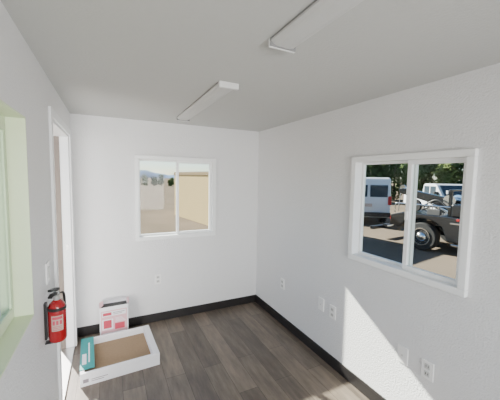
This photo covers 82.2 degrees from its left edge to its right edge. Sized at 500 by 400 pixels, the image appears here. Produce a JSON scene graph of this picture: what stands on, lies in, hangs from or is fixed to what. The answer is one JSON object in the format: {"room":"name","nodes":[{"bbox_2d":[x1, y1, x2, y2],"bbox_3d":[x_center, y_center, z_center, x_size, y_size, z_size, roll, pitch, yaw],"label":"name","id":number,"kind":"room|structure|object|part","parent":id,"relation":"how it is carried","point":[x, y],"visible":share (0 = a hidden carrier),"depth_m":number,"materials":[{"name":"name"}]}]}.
{"room":"portable office","nodes":[
{"label":"portable office","id":0,"kind":"room"},
{"bbox_2d":[0,0,69,399],"bbox_3d":[-0.721,0.489,0.627,0.110,2.300,5.082,-1,5,-26],"label":"wall","id":1,"kind":"structure","parent":0,"point":[31,373],"depth_m":1.40,"materials":[{"name":"white paint"}]},
{"bbox_2d":[0,99,33,378],"bbox_3d":[-0.878,0.117,0.932,0.111,0.910,0.784,-1,5,-26],"label":"window","id":2,"kind":"structure","parent":1,"relation":"in","point":[16,279],"depth_m":1.26,"materials":[{"name":"green glass"}]},
{"bbox_3d":[-0.961,0.104,1.069,0.009,0.826,0.380,-1,5,-26],"label":"sash","id":3,"kind":"part","parent":2,"relation":"part of","materials":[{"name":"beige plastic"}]},
{"bbox_2d":[0,106,76,399],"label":"door","id":4,"kind":"structure","parent":1,"relation":"in","point":[59,132],"depth_m":2.68,"materials":[{"name":"wood"}]},
{"bbox_3d":[-1.496,0.432,2.335,0.016,2.120,1.070,-1,5,-26],"label":"casing","id":5,"kind":"part","parent":4,"relation":"part of","materials":[{"name":"white wood"}]},
{"bbox_2d":[45,260,49,284],"bbox_3d":[-1.152,0.413,1.636,0.014,0.120,0.076,-1,5,-26],"label":"light switch","id":6,"kind":"object","parent":1,"relation":"attached to","point":[47,267],"visible":1,"depth_m":1.61,"materials":[{"name":"white plastic"}]},
{"bbox_2d":[43,287,66,344],"bbox_3d":[-1.063,0.626,1.582,0.099,0.318,0.120,4,6,36],"label":"fire extinguisher","id":7,"kind":"object","parent":1,"relation":"attached to","point":[55,315],"visible":1,"depth_m":1.56,"materials":[{"name":"red metal"}]},
{"bbox_3d":[-1.060,0.486,1.550,0.018,0.033,0.090,0,5,-7],"label":"lever","id":8,"kind":"part","parent":7,"relation":"part of","materials":[{"name":"black plastic"}]},
{"bbox_3d":[-1.060,0.509,1.550,0.020,0.020,0.084,0,5,-7],"label":"handle","id":9,"kind":"part","parent":7,"relation":"part of","materials":[{"name":"black plastic"}]},
{"bbox_2d":[52,316,61,330],"bbox_3d":[-1.044,0.669,1.555,0.046,0.074,0.007,-2,5,-33],"label":"label","id":10,"kind":"object","parent":7,"relation":"attached to","point":[56,320],"depth_m":1.55,"materials":[{"name":"white paper"}]},
{"bbox_3d":[-1.066,0.663,1.589,0.086,0.232,0.086,-1,5,-26],"label":"tank","id":11,"kind":"part","parent":7,"relation":"part of","materials":[{"name":"red metal"}]},
{"bbox_2d":[70,113,258,327],"bbox_3d":[-0.874,0.266,3.438,2.335,2.300,0.110,-1,5,-26],"label":"wall","id":12,"kind":"structure","parent":0,"point":[109,261],"depth_m":3.26,"materials":[{"name":"white paint"}]},
{"bbox_2d":[155,274,160,284],"bbox_3d":[-1.068,0.919,3.330,0.076,0.120,0.012,-1,5,-26],"label":"wall outlet","id":13,"kind":"object","parent":12,"relation":"attached to","point":[157,276],"visible":1,"depth_m":3.33,"materials":[{"name":"white plastic"}]},
{"bbox_2d":[78,294,255,336],"bbox_3d":[-0.866,1.367,3.470,2.115,0.100,0.012,-1,5,-26],"label":"baseboard","id":14,"kind":"structure","parent":12,"relation":"attached to","point":[139,320],"depth_m":3.45,"materials":[{"name":"black plastic"}]},
{"bbox_2d":[134,155,215,240],"bbox_3d":[-0.865,-0.028,3.389,0.930,0.950,0.120,-1,5,-26],"label":"window","id":15,"kind":"structure","parent":12,"relation":"in","point":[211,231],"depth_m":3.37,"materials":[{"name":"white plastic"}]},
{"bbox_3d":[-1.054,-0.026,3.324,0.449,0.866,0.028,-1,5,-26],"label":"sash","id":16,"kind":"part","parent":15,"relation":"part of","materials":[{"name":"white plastic"}]},
{"bbox_3d":[-0.676,-0.032,3.473,0.433,0.866,0.027,-1,5,-26],"label":"sash","id":17,"kind":"part","parent":15,"relation":"part of","materials":[{"name":"white plastic"}]},
{"bbox_2d":[65,302,368,399],"bbox_3d":[0.256,1.674,1.214,2.335,0.120,5.302,-1,5,-26],"label":"floor","id":18,"kind":"structure","parent":0,"point":[239,352],"depth_m":2.56,"materials":[{"name":"laminate"}]},
{"bbox_2d":[99,296,128,335],"bbox_3d":[-1.447,1.251,3.068,0.285,0.375,0.153,-1,5,-28],"label":"cardboard box","id":19,"kind":"object","parent":18,"relation":"on","point":[113,312],"visible":0.86,"depth_m":3.01,"materials":[{"name":"white cardboard"}]},
{"bbox_2d":[104,320,111,328],"bbox_3d":[-1.474,1.288,2.971,0.075,0.085,0.002,-1,5,-28],"label":"picture","id":20,"kind":"object","parent":19,"relation":"attached to","point":[107,323],"depth_m":2.97},
{"bbox_3d":[-1.420,1.284,3.002,0.246,0.280,0.002,-1,5,-28],"label":"printed panel","id":21,"kind":"part","parent":19,"relation":"part of","materials":[{"name":"white cardboard"}]},
{"bbox_2d":[80,325,159,387],"bbox_3d":[-1.222,1.415,2.679,0.622,0.116,0.561,-2,5,-29],"label":"cardboard tray","id":22,"kind":"object","parent":18,"relation":"on","point":[116,354],"visible":1,"depth_m":2.62,"materials":[{"name":"white cardboard"}]},
{"bbox_2d":[1,0,499,131],"bbox_3d":[0.297,-0.739,1.025,2.535,0.120,5.502,-1,5,-26],"label":"ceiling","id":23,"kind":"structure","parent":0,"point":[146,60],"depth_m":1.39,"materials":[{"name":"white paint"}]},
{"bbox_2d":[176,81,238,121],"bbox_3d":[-0.410,-0.778,2.382,0.134,0.037,1.260,-1,5,-26],"label":"ceiling light","id":24,"kind":"object","parent":23,"relation":"in","point":[221,88],"visible":1,"depth_m":2.13,"materials":[{"name":"plastic"}]},
{"bbox_2d":[268,0,363,53],"bbox_3d":[0.409,-0.635,0.730,0.134,0.037,1.220,-1,5,-26],"label":"ceiling light","id":25,"kind":"object","parent":23,"relation":"in","point":[319,14],"visible":1,"depth_m":1.06,"materials":[{"name":"plastic"}]},
{"bbox_2d":[256,63,499,399],"bbox_3d":[1.274,0.446,1.612,0.110,2.300,5.082,-1,5,-26],"label":"wall","id":26,"kind":"structure","parent":0,"point":[305,165],"depth_m":2.12,"materials":[{"name":"white paint"}]},
{"bbox_2d":[280,278,284,289],"bbox_3d":[0.375,0.969,3.316,0.012,0.120,0.076,-1,5,-26],"label":"wall outlet","id":27,"kind":"object","parent":26,"relation":"attached to","point":[282,285],"visible":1,"depth_m":3.31,"materials":[{"name":"white plastic"}]},
{"bbox_2d":[255,295,385,399],"bbox_3d":[1.203,1.544,1.666,0.012,0.100,5.070,-1,5,-26],"label":"baseboard","id":28,"kind":"structure","parent":26,"relation":"attached to","point":[365,389],"depth_m":2.66,"materials":[{"name":"black plastic"}]},
{"bbox_2d":[318,297,323,311],"bbox_3d":[0.672,0.986,2.715,0.013,0.120,0.076,-1,5,-26],"label":"cable wall plate","id":29,"kind":"object","parent":26,"relation":"attached to","point":[320,300],"visible":1,"depth_m":2.71,"materials":[{"name":"white plastic"}]},
{"bbox_2d":[329,304,335,319],"bbox_3d":[0.741,1.008,2.577,0.012,0.120,0.076,-1,5,-26],"label":"wall outlet","id":30,"kind":"object","parent":26,"relation":"attached to","point":[332,310],"visible":1,"depth_m":2.57,"materials":[{"name":"white plastic"}]},
{"bbox_2d":[397,344,408,365],"bbox_3d":[1.044,1.061,1.964,0.013,0.120,0.076,-1,5,-26],"label":"cable wall plate","id":31,"kind":"object","parent":26,"relation":"attached to","point":[402,353],"visible":1,"depth_m":1.96,"materials":[{"name":"white plastic"}]},
{"bbox_2d":[348,148,478,297],"bbox_3d":[1.058,0.100,1.976,0.120,0.825,0.869,-1,5,-26],"label":"window","id":32,"kind":"structure","parent":26,"relation":"in","point":[458,286],"depth_m":1.90,"materials":[{"name":"white plastic"}]},
{"bbox_3d":[1.008,0.086,2.135,0.028,0.741,0.453,-1,5,-26],"label":"sash","id":33,"kind":"part","parent":32,"relation":"part of","materials":[{"name":"white plastic"}]},
{"bbox_3d":[1.143,0.116,1.786,0.027,0.741,0.368,-1,5,-26],"label":"sash","id":34,"kind":"part","parent":32,"relation":"part of","materials":[{"name":"white plastic"}]},
{"bbox_2d":[421,358,433,382],"bbox_3d":[1.121,1.074,1.812,0.012,0.120,0.076,-1,5,-26],"label":"wall outlet","id":35,"kind":"object","parent":26,"relation":"attached to","point":[427,368],"visible":1,"depth_m":1.81,"materials":[{"name":"white plastic"}]},
{"label":"outside","id":36,"kind":"structure","parent":0,"visible":0},
{"bbox_2d":[61,178,457,349],"bbox_3d":[-8.401,-8.110,129.493,400.000,0.200,360.000,-1,5,-26],"label":"ground","id":37,"kind":"structure","parent":36,"point":[157,203],"depth_m":11.44,"materials":[{"name":"concrete"}]},
{"bbox_2d":[141,174,147,185],"bbox_3d":[-22.052,-4.237,60.284,1.633,2.681,1.698,-1,5,-26],"label":"tree","id":38,"kind":"object","parent":37,"relation":"on","point":[144,178],"visible":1,"depth_m":60.14,"materials":[{"name":"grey plant"}]},
{"bbox_2d":[151,176,157,185],"bbox_3d":[-19.731,-3.951,59.268,1.426,2.127,1.567,1,4,2],"label":"tree","id":39,"kind":"object","parent":37,"relation":"on","point":[153,181],"visible":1,"depth_m":59.06,"materials":[{"name":"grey plant"}]},
{"bbox_2d":[140,170,173,177],"bbox_3d":[-57.651,-26.991,296.006,400.000,9.701,14.000,-1,5,-26],"label":"hills","id":40,"kind":"structure","parent":37,"relation":"on","point":[148,173],"depth_m":278.01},
{"bbox_2d":[157,174,164,185],"bbox_3d":[-19.117,-4.428,61.772,1.640,2.706,1.425,5,6,41],"label":"tree","id":41,"kind":"object","parent":37,"relation":"on","point":[160,181],"visible":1,"depth_m":61.65,"materials":[{"name":"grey plant"}]},
{"bbox_2d":[167,177,173,185],"bbox_3d":[-16.716,-3.811,60.718,1.542,2.016,1.627,-1,5,-26],"label":"tree","id":42,"kind":"object","parent":37,"relation":"on","point":[170,181],"visible":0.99,"depth_m":60.51,"materials":[{"name":"green plant"}]},
{"bbox_2d":[174,171,208,225],"bbox_3d":[-0.670,-0.115,13.241,3.060,2.330,7.560,-2,6,-35],"label":"building","id":43,"kind":"structure","parent":37,"relation":"on","point":[193,186],"depth_m":13.36,"materials":[{"name":"beige paint"}]},
{"bbox_2d":[366,165,371,176],"bbox_3d":[12.535,-2.855,31.661,2.456,5.352,2.560,-1,5,-26],"label":"tree","id":44,"kind":"object","parent":37,"relation":"on","point":[368,170],"visible":0.12,"depth_m":30.75,"materials":[{"name":"green plant"}]},
{"bbox_2d":[364,177,391,222],"bbox_3d":[5.911,-0.139,15.798,2.350,2.200,5.440,2,5,10],"label":"van","id":45,"kind":"object","parent":37,"relation":"on","point":[378,198],"visible":0.41,"depth_m":13.17,"materials":[{"name":"white paint"}]},
{"bbox_2d":[388,196,391,204],"bbox_3d":[6.365,0.033,13.068,0.140,0.400,0.080,2,5,10],"label":"tail lamp","id":46,"kind":"object","parent":45,"relation":"attached to","point":[389,197],"depth_m":13.03,"materials":[{"name":"red plastic"}]},
{"bbox_2d":[368,164,390,177],"bbox_3d":[12.188,-2.215,27.451,2.559,5.138,2.312,-1,5,-26],"label":"tree","id":47,"kind":"object","parent":37,"relation":"on","point":[379,170],"visible":0.34,"depth_m":26.88,"materials":[{"name":"green plant"}]},
{"bbox_2d":[387,164,401,199],"bbox_3d":[15.290,-3.267,30.258,2.729,6.899,2.446,1,5,6],"label":"tree","id":48,"kind":"object","parent":37,"relation":"on","point":[395,172],"visible":0.36,"depth_m":30.09,"materials":[{"name":"green plant"}]},
{"bbox_2d":[395,163,429,190],"bbox_3d":[14.539,-1.944,26.024,2.404,4.486,2.488,-1,5,-26],"label":"tree","id":49,"kind":"object","parent":37,"relation":"on","point":[403,168],"visible":0.29,"depth_m":25.77,"materials":[{"name":"green plant"}]},
{"bbox_2d":[370,185,461,249],"bbox_3d":[6.814,0.516,7.974,2.360,2.150,6.780,-2,5,-32],"label":"truck","id":50,"kind":"object","parent":37,"relation":"on","point":[432,224],"visible":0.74,"depth_m":8.56,"materials":[{"name":"black paint"}]},
{"bbox_3d":[5.153,0.290,8.681,0.040,0.333,1.620,-2,5,-32],"label":"hand rail","id":51,"kind":"part","parent":50,"relation":"part of","materials":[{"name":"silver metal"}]},
{"bbox_3d":[5.375,0.355,8.371,0.100,0.160,0.350,-2,5,-32],"label":"control panel","id":52,"kind":"part","parent":50,"relation":"part of","materials":[{"name":"silver metal"}]},
{"bbox_3d":[5.660,0.086,8.094,0.080,0.750,0.080,-2,5,-32],"label":"pylon post","id":53,"kind":"part","parent":50,"relation":"part of","materials":[{"name":"black metal"}]},
{"bbox_3d":[5.720,0.323,7.636,0.024,0.270,0.550,-2,5,-32],"label":"box door","id":54,"kind":"part","parent":50,"relation":"part of","materials":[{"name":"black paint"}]},
{"bbox_2d":[417,164,438,191],"bbox_3d":[18.028,-2.564,28.677,2.704,5.490,2.819,-1,5,-26],"label":"tree","id":55,"kind":"object","parent":37,"relation":"on","point":[429,167],"visible":0.35,"depth_m":28.46,"materials":[{"name":"green plant"}]},
{"bbox_2d":[403,183,462,208],"bbox_3d":[11.326,0.010,16.852,2.390,1.920,5.830,1,5,4],"label":"pickup truck","id":56,"kind":"object","parent":37,"relation":"on","point":[438,189],"visible":0.12,"depth_m":15.78,"materials":[{"name":"white paint"}]},
{"bbox_2d":[433,163,462,183],"bbox_3d":[17.130,-2.278,24.825,2.396,5.428,2.039,-1,5,-26],"label":"tree","id":57,"kind":"object","parent":37,"relation":"on","point":[446,173],"visible":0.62,"depth_m":24.29,"materials":[{"name":"green plant"}]},
{"bbox_2d":[457,163,463,183],"bbox_3d":[20.229,-2.502,27.052,2.459,5.646,2.633,5,6,41],"label":"tree","id":58,"kind":"object","parent":37,"relation":"on","point":[461,166],"visible":0.09,"depth_m":26.62,"materials":[{"name":"green plant"}]}
]}

